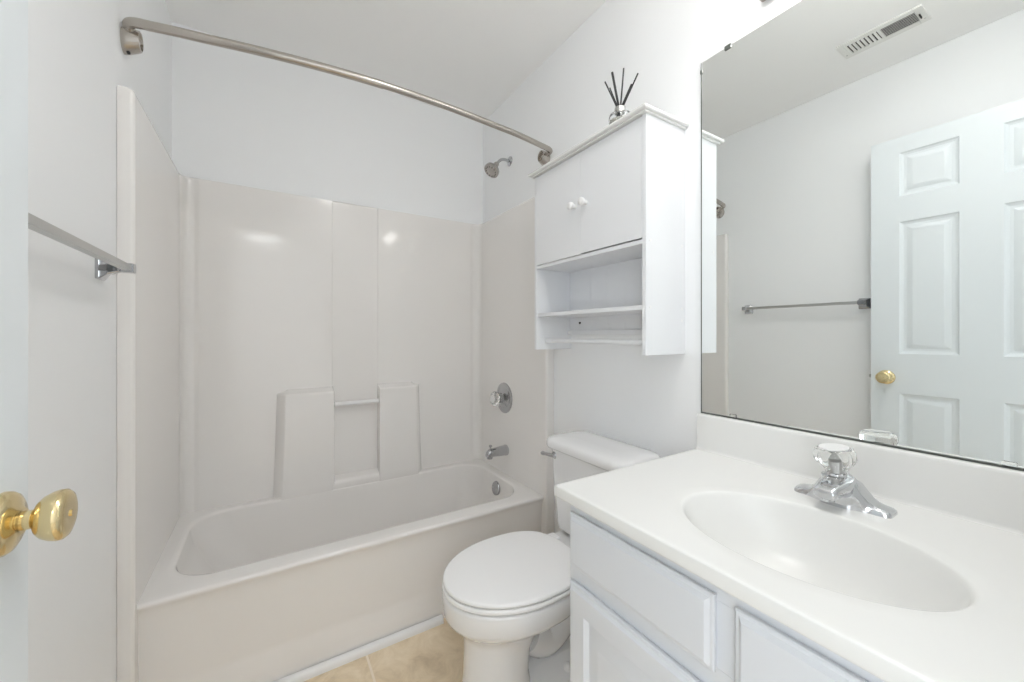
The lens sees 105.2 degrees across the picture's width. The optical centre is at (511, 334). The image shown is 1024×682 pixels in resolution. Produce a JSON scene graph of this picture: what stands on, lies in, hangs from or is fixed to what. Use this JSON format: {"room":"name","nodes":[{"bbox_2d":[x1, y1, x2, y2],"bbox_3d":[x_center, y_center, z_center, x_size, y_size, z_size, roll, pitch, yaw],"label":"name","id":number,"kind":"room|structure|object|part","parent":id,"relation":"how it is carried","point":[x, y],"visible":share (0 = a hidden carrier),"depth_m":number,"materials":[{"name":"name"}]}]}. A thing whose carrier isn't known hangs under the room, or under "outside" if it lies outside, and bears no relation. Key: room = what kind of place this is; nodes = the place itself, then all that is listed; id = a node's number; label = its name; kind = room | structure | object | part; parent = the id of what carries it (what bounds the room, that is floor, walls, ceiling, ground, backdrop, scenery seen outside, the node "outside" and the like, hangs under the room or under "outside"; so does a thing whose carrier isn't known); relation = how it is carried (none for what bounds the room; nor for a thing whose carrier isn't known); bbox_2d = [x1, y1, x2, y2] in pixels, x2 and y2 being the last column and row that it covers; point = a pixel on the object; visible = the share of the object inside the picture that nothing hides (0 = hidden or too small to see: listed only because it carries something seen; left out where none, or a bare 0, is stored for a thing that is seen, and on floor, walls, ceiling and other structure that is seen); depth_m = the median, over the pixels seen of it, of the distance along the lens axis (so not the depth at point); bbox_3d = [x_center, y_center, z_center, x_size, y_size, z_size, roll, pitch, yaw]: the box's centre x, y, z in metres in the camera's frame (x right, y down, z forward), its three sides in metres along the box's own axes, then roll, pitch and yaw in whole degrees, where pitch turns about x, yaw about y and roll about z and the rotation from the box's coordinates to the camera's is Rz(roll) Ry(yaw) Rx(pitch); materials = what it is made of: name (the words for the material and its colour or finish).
{"room":"bathroom","nodes":[
{"label":"bathroom","id":0,"kind":"room"},
{"bbox_2d":[28,0,171,681],"bbox_3d":[-0.935,-0.091,0.741,0.120,2.440,2.287,0,0,-32],"label":"wall","id":1,"kind":"structure","parent":0,"point":[77,62],"depth_m":0.82,"materials":[{"name":"white paint"}]},
{"bbox_2d":[28,213,135,280],"bbox_3d":[-0.807,-0.159,0.708,0.064,0.054,0.615,0,0,-32],"label":"towel bar","id":2,"kind":"object","parent":1,"relation":"attached to","point":[106,264],"visible":0.91,"depth_m":0.73,"materials":[{"name":"silver metal"}]},
{"bbox_3d":[-0.957,-0.159,0.949,0.064,0.054,0.048,0,0,-32],"label":"bar post","id":3,"kind":"part","parent":2,"relation":"part of","materials":[{"name":"silver metal"}]},
{"bbox_2d":[120,17,552,165],"bbox_3d":[-0.430,-0.827,1.432,1.470,0.086,0.176,0,0,-32],"label":"shower curtain rod","id":4,"kind":"object","parent":1,"relation":"attached to","point":[131,39],"visible":0.98,"depth_m":1.20,"materials":[{"name":"silver metal"}]},
{"bbox_3d":[-0.749,-0.839,1.198,0.683,0.054,0.067,0,0,-21],"label":"rod","id":5,"kind":"part","parent":4,"relation":"part of","materials":[{"name":"silver metal"}]},
{"bbox_3d":[-0.122,-0.845,1.577,0.796,0.039,0.076,0,0,-41],"label":"rod","id":6,"kind":"part","parent":4,"relation":"part of","materials":[{"name":"silver metal"}]},
{"bbox_2d":[274,614,443,681],"bbox_3d":[-0.649,1.117,1.304,0.889,0.024,0.020,0,0,-32],"label":"trim","id":7,"kind":"structure","parent":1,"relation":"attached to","point":[318,669],"depth_m":1.37,"materials":[{"name":"white paint"}]},
{"bbox_2d":[172,22,482,224],"bbox_3d":[-0.834,-0.091,2.081,1.470,2.440,0.120,0,0,-32],"label":"wall","id":8,"kind":"structure","parent":0,"point":[239,118],"depth_m":1.93,"materials":[{"name":"white paint"}]},
{"bbox_2d":[304,618,463,681],"bbox_3d":[-0.229,1.179,1.110,1.710,0.100,2.407,0,0,-32],"label":"floor","id":9,"kind":"structure","parent":0,"point":[436,654],"depth_m":1.35,"materials":[{"name":"beige tile"}]},
{"bbox_2d":[117,85,553,681],"bbox_3d":[-0.614,0.232,1.729,1.468,1.793,0.707,0,0,-32],"label":"bathtub surround","id":10,"kind":"object","parent":9,"relation":"on","point":[307,420],"visible":0.94,"depth_m":1.74,"materials":[{"name":"white plastic"}]},
{"bbox_2d":[137,459,543,681],"bbox_3d":[-0.624,0.937,1.734,1.400,0.383,0.682,0,0,-32],"label":"tub","id":11,"kind":"object","parent":10,"relation":"in","point":[271,587],"depth_m":1.44,"materials":[{"name":"white ceramic"}]},
{"bbox_2d":[492,481,499,494],"bbox_3d":[-0.084,0.810,2.068,0.025,0.072,0.072,0,0,-32],"label":"overflow plate","id":12,"kind":"object","parent":10,"relation":"attached to","point":[495,486],"visible":1,"depth_m":2.06,"materials":[{"name":"silver metal"}]},
{"bbox_2d":[485,445,508,458],"bbox_3d":[-0.081,0.612,2.064,0.122,0.072,0.057,0,0,-32],"label":"tub spout","id":13,"kind":"object","parent":10,"relation":"attached to","point":[503,450],"visible":1,"depth_m":2.05,"materials":[{"name":"silver metal"}]},
{"bbox_2d":[490,383,511,412],"bbox_3d":[-0.073,0.341,2.093,0.077,0.164,0.164,0,0,-32],"label":"shower valve","id":14,"kind":"object","parent":10,"relation":"attached to","point":[502,397],"visible":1,"depth_m":2.08,"materials":[{"name":"silver metal"}]},
{"bbox_3d":[-0.086,0.341,2.085,0.038,0.080,0.080,0,0,-32],"label":"knob","id":15,"kind":"part","parent":14,"relation":"part of","materials":[{"name":"white plastic"}]},
{"bbox_3d":[-0.056,0.341,2.103,0.037,0.164,0.164,0,0,-32],"label":"plate","id":16,"kind":"part","parent":14,"relation":"part of","materials":[{"name":"silver metal"}]},
{"bbox_2d":[442,431,660,681],"bbox_3d":[0.113,0.759,1.291,0.687,0.740,0.420,0,0,-32],"label":"toilet","id":17,"kind":"object","parent":9,"relation":"on","point":[507,595],"visible":0.7,"depth_m":1.20,"materials":[{"name":"white ceramic"}]},
{"bbox_3d":[-0.002,0.756,1.250,0.448,0.014,0.365,0,0,-32],"label":"seat","id":18,"kind":"part","parent":17,"relation":"part of","materials":[{"name":"white plastic"}]},
{"bbox_3d":[0.000,0.738,1.251,0.448,0.017,0.363,0,0,-32],"label":"lid","id":19,"kind":"part","parent":17,"relation":"part of","materials":[{"name":"white plastic"}]},
{"bbox_3d":[0.138,0.462,1.511,0.017,0.018,0.065,0,0,-44],"label":"lever arm","id":20,"kind":"part","parent":17,"relation":"part of","materials":[{"name":"silver metal"}]},
{"bbox_3d":[0.320,0.587,1.420,0.187,0.312,0.380,0,0,-32],"label":"tank","id":21,"kind":"part","parent":17,"relation":"part of","materials":[{"name":"white ceramic"}]},
{"bbox_3d":[0.314,0.412,1.416,0.214,0.046,0.420,0,0,-32],"label":"tank lid","id":22,"kind":"part","parent":17,"relation":"part of","materials":[{"name":"white ceramic"}]},
{"bbox_2d":[570,505,884,681],"bbox_3d":[0.542,0.752,0.733,0.557,0.754,0.709,0,0,-32],"label":"vanity cabinet","id":23,"kind":"object","parent":9,"relation":"on","point":[637,615],"visible":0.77,"depth_m":0.67,"materials":[{"name":"white paint"}]},
{"bbox_3d":[0.220,0.780,0.740,0.018,0.460,0.335,0,0,-32],"label":"cabinet door","id":24,"kind":"part","parent":23,"relation":"part of","materials":[{"name":"white paint"}]},
{"bbox_3d":[0.220,0.457,0.740,0.018,0.118,0.335,0,0,-32],"label":"drawer","id":25,"kind":"part","parent":23,"relation":"part of","materials":[{"name":"white paint"}]},
{"bbox_2d":[554,413,1023,681],"bbox_3d":[0.532,0.368,0.741,0.567,0.258,0.733,0,0,-32],"label":"sink","id":26,"kind":"object","parent":23,"relation":"in","point":[933,591],"visible":0.98,"depth_m":0.70,"materials":[{"name":"ceramic"}]},
{"bbox_2d":[794,443,897,518],"bbox_3d":[0.657,0.287,0.794,0.118,0.116,0.161,0,0,-32],"label":"faucet","id":27,"kind":"object","parent":26,"relation":"on","point":[836,487],"visible":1,"depth_m":0.78,"materials":[{"name":"silver metal"}]},
{"bbox_3d":[0.668,0.260,0.811,0.071,0.058,0.073,0,0,-32],"label":"knob","id":28,"kind":"part","parent":27,"relation":"part of","materials":[{"name":"clear plastic"}]},
{"bbox_3d":[0.645,0.309,0.787,0.091,0.044,0.058,0,0,-32],"label":"spout","id":29,"kind":"part","parent":27,"relation":"part of","materials":[{"name":"silver metal"}]},
{"bbox_3d":[0.406,0.457,0.442,0.018,0.118,0.302,0,0,-32],"label":"drawer","id":30,"kind":"part","parent":23,"relation":"part of","materials":[{"name":"white paint"}]},
{"bbox_2d":[165,0,605,118],"bbox_3d":[-0.229,-1.361,1.110,1.710,0.100,2.407,0,0,-32],"label":"ceiling","id":31,"kind":"structure","parent":0,"point":[471,56],"depth_m":1.71,"materials":[{"name":"white paint"}]},
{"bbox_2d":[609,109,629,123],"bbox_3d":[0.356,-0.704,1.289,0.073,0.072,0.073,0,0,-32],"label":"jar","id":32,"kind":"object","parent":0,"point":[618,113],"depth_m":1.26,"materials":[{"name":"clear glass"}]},
{"bbox_2d":[483,0,800,532],"bbox_3d":[0.414,-0.091,1.581,0.120,2.440,2.287,0,0,-32],"label":"wall","id":33,"kind":"structure","parent":0,"point":[617,392],"depth_m":1.45,"materials":[{"name":"white paint"}]},
{"bbox_2d":[484,156,511,177],"bbox_3d":[-0.071,-0.908,2.095,0.160,0.139,0.084,0,0,-32],"label":"shower","id":34,"kind":"object","parent":33,"relation":"attached to","point":[491,169],"visible":1,"depth_m":2.07,"materials":[{"name":"silver metal"}]},
{"bbox_3d":[-0.051,-0.935,2.121,0.091,0.050,0.018,0,0,-38],"label":"arm","id":35,"kind":"part","parent":34,"relation":"part of","materials":[{"name":"silver metal"}]},
{"bbox_2d":[528,103,688,355],"bbox_3d":[0.308,-0.303,1.429,0.220,0.729,0.598,0,0,-32],"label":"upper cabinet","id":36,"kind":"object","parent":33,"relation":"attached to","point":[610,208],"visible":1,"depth_m":1.29,"materials":[{"name":"white laminate"}]},
{"bbox_3d":[0.177,-0.294,1.672,0.187,0.712,0.014,0,0,-32],"label":"panel","id":37,"kind":"part","parent":36,"relation":"part of","materials":[{"name":"white laminate"}]},
{"bbox_3d":[0.178,-0.466,1.506,0.015,0.362,0.267,0,0,-32],"label":"cabinet door","id":38,"kind":"part","parent":36,"relation":"part of","materials":[{"name":"white laminate"}]},
{"bbox_3d":[0.214,-0.461,1.404,0.032,0.028,0.028,0,0,-32],"label":"cabinet knob","id":39,"kind":"part","parent":36,"relation":"part of","materials":[{"name":"white"}]},
{"bbox_3d":[0.244,-0.461,1.356,0.032,0.028,0.028,0,0,-32],"label":"cabinet knob","id":40,"kind":"part","parent":36,"relation":"part of","materials":[{"name":"white"}]},
{"bbox_2d":[537,305,641,317],"bbox_3d":[0.321,-0.081,1.437,0.175,0.013,0.538,0,0,-32],"label":"shelf","id":41,"kind":"object","parent":36,"relation":"attached to","point":[627,311],"depth_m":1.45,"materials":[{"name":"white laminate"}]},
{"bbox_2d":[537,239,641,272],"bbox_3d":[0.320,-0.277,1.436,0.177,0.013,0.538,0,0,-32],"label":"shelf","id":42,"kind":"object","parent":36,"relation":"attached to","point":[630,253],"depth_m":1.43,"materials":[{"name":"white laminate"}]},
{"bbox_3d":[0.393,-0.009,1.482,0.019,0.018,0.538,0,0,-32],"label":"mounting rail","id":43,"kind":"part","parent":36,"relation":"part of","materials":[{"name":"white laminate"}]},
{"bbox_3d":[0.398,-0.331,1.485,0.008,0.639,0.538,0,0,-32],"label":"panel","id":44,"kind":"part","parent":36,"relation":"part of","materials":[{"name":"white laminate"}]},
{"bbox_3d":[0.320,-0.468,1.279,0.015,0.359,0.267,0,0,-32],"label":"cabinet door","id":45,"kind":"part","parent":36,"relation":"part of","materials":[{"name":"white laminate"}]},
{"bbox_2d":[604,68,638,123],"bbox_3d":[0.356,-0.775,1.292,0.073,0.216,0.132,0,0,-6],"label":"reed diffuser","id":46,"kind":"object","parent":36,"relation":"on","point":[620,110],"visible":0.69,"depth_m":1.27,"materials":[{"name":"clear glass"}]},
{"bbox_3d":[0.468,-0.294,1.204,0.187,0.712,0.014,0,0,-32],"label":"panel","id":47,"kind":"part","parent":36,"relation":"part of","materials":[{"name":"white laminate"}]},
{"bbox_2d":[696,413,1023,534],"bbox_3d":[0.761,0.292,0.883,0.026,0.107,0.732,0,0,-32],"label":"backsplash","id":48,"kind":"structure","parent":33,"relation":"attached to","point":[984,494],"depth_m":0.81,"materials":[{"name":"stone"}]},
{"bbox_2d":[700,0,1023,470],"bbox_3d":[0.769,-0.297,0.887,0.009,1.070,0.729,0,0,-32],"label":"wall mirror","id":49,"kind":"object","parent":33,"relation":"attached to","point":[862,161],"visible":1,"depth_m":0.86,"materials":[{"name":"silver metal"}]},
{"bbox_3d":[0.375,-0.091,0.140,1.710,2.440,0.120,0,0,-32],"label":"wall","id":50,"kind":"structure","parent":0,"visible":0},
{"bbox_2d":[0,0,77,681],"bbox_3d":[-0.404,0.102,0.159,0.145,2.030,0.708,0,0,-32],"label":"door","id":51,"kind":"structure","parent":50,"relation":"in","point":[53,518],"depth_m":0.43,"materials":[{"name":"white paint"}]},
{"bbox_3d":[-0.516,0.201,0.429,0.047,0.054,0.054,0,0,-32],"label":"handle","id":52,"kind":"part","parent":51,"relation":"part of","materials":[{"name":"gold metal"}]}
]}

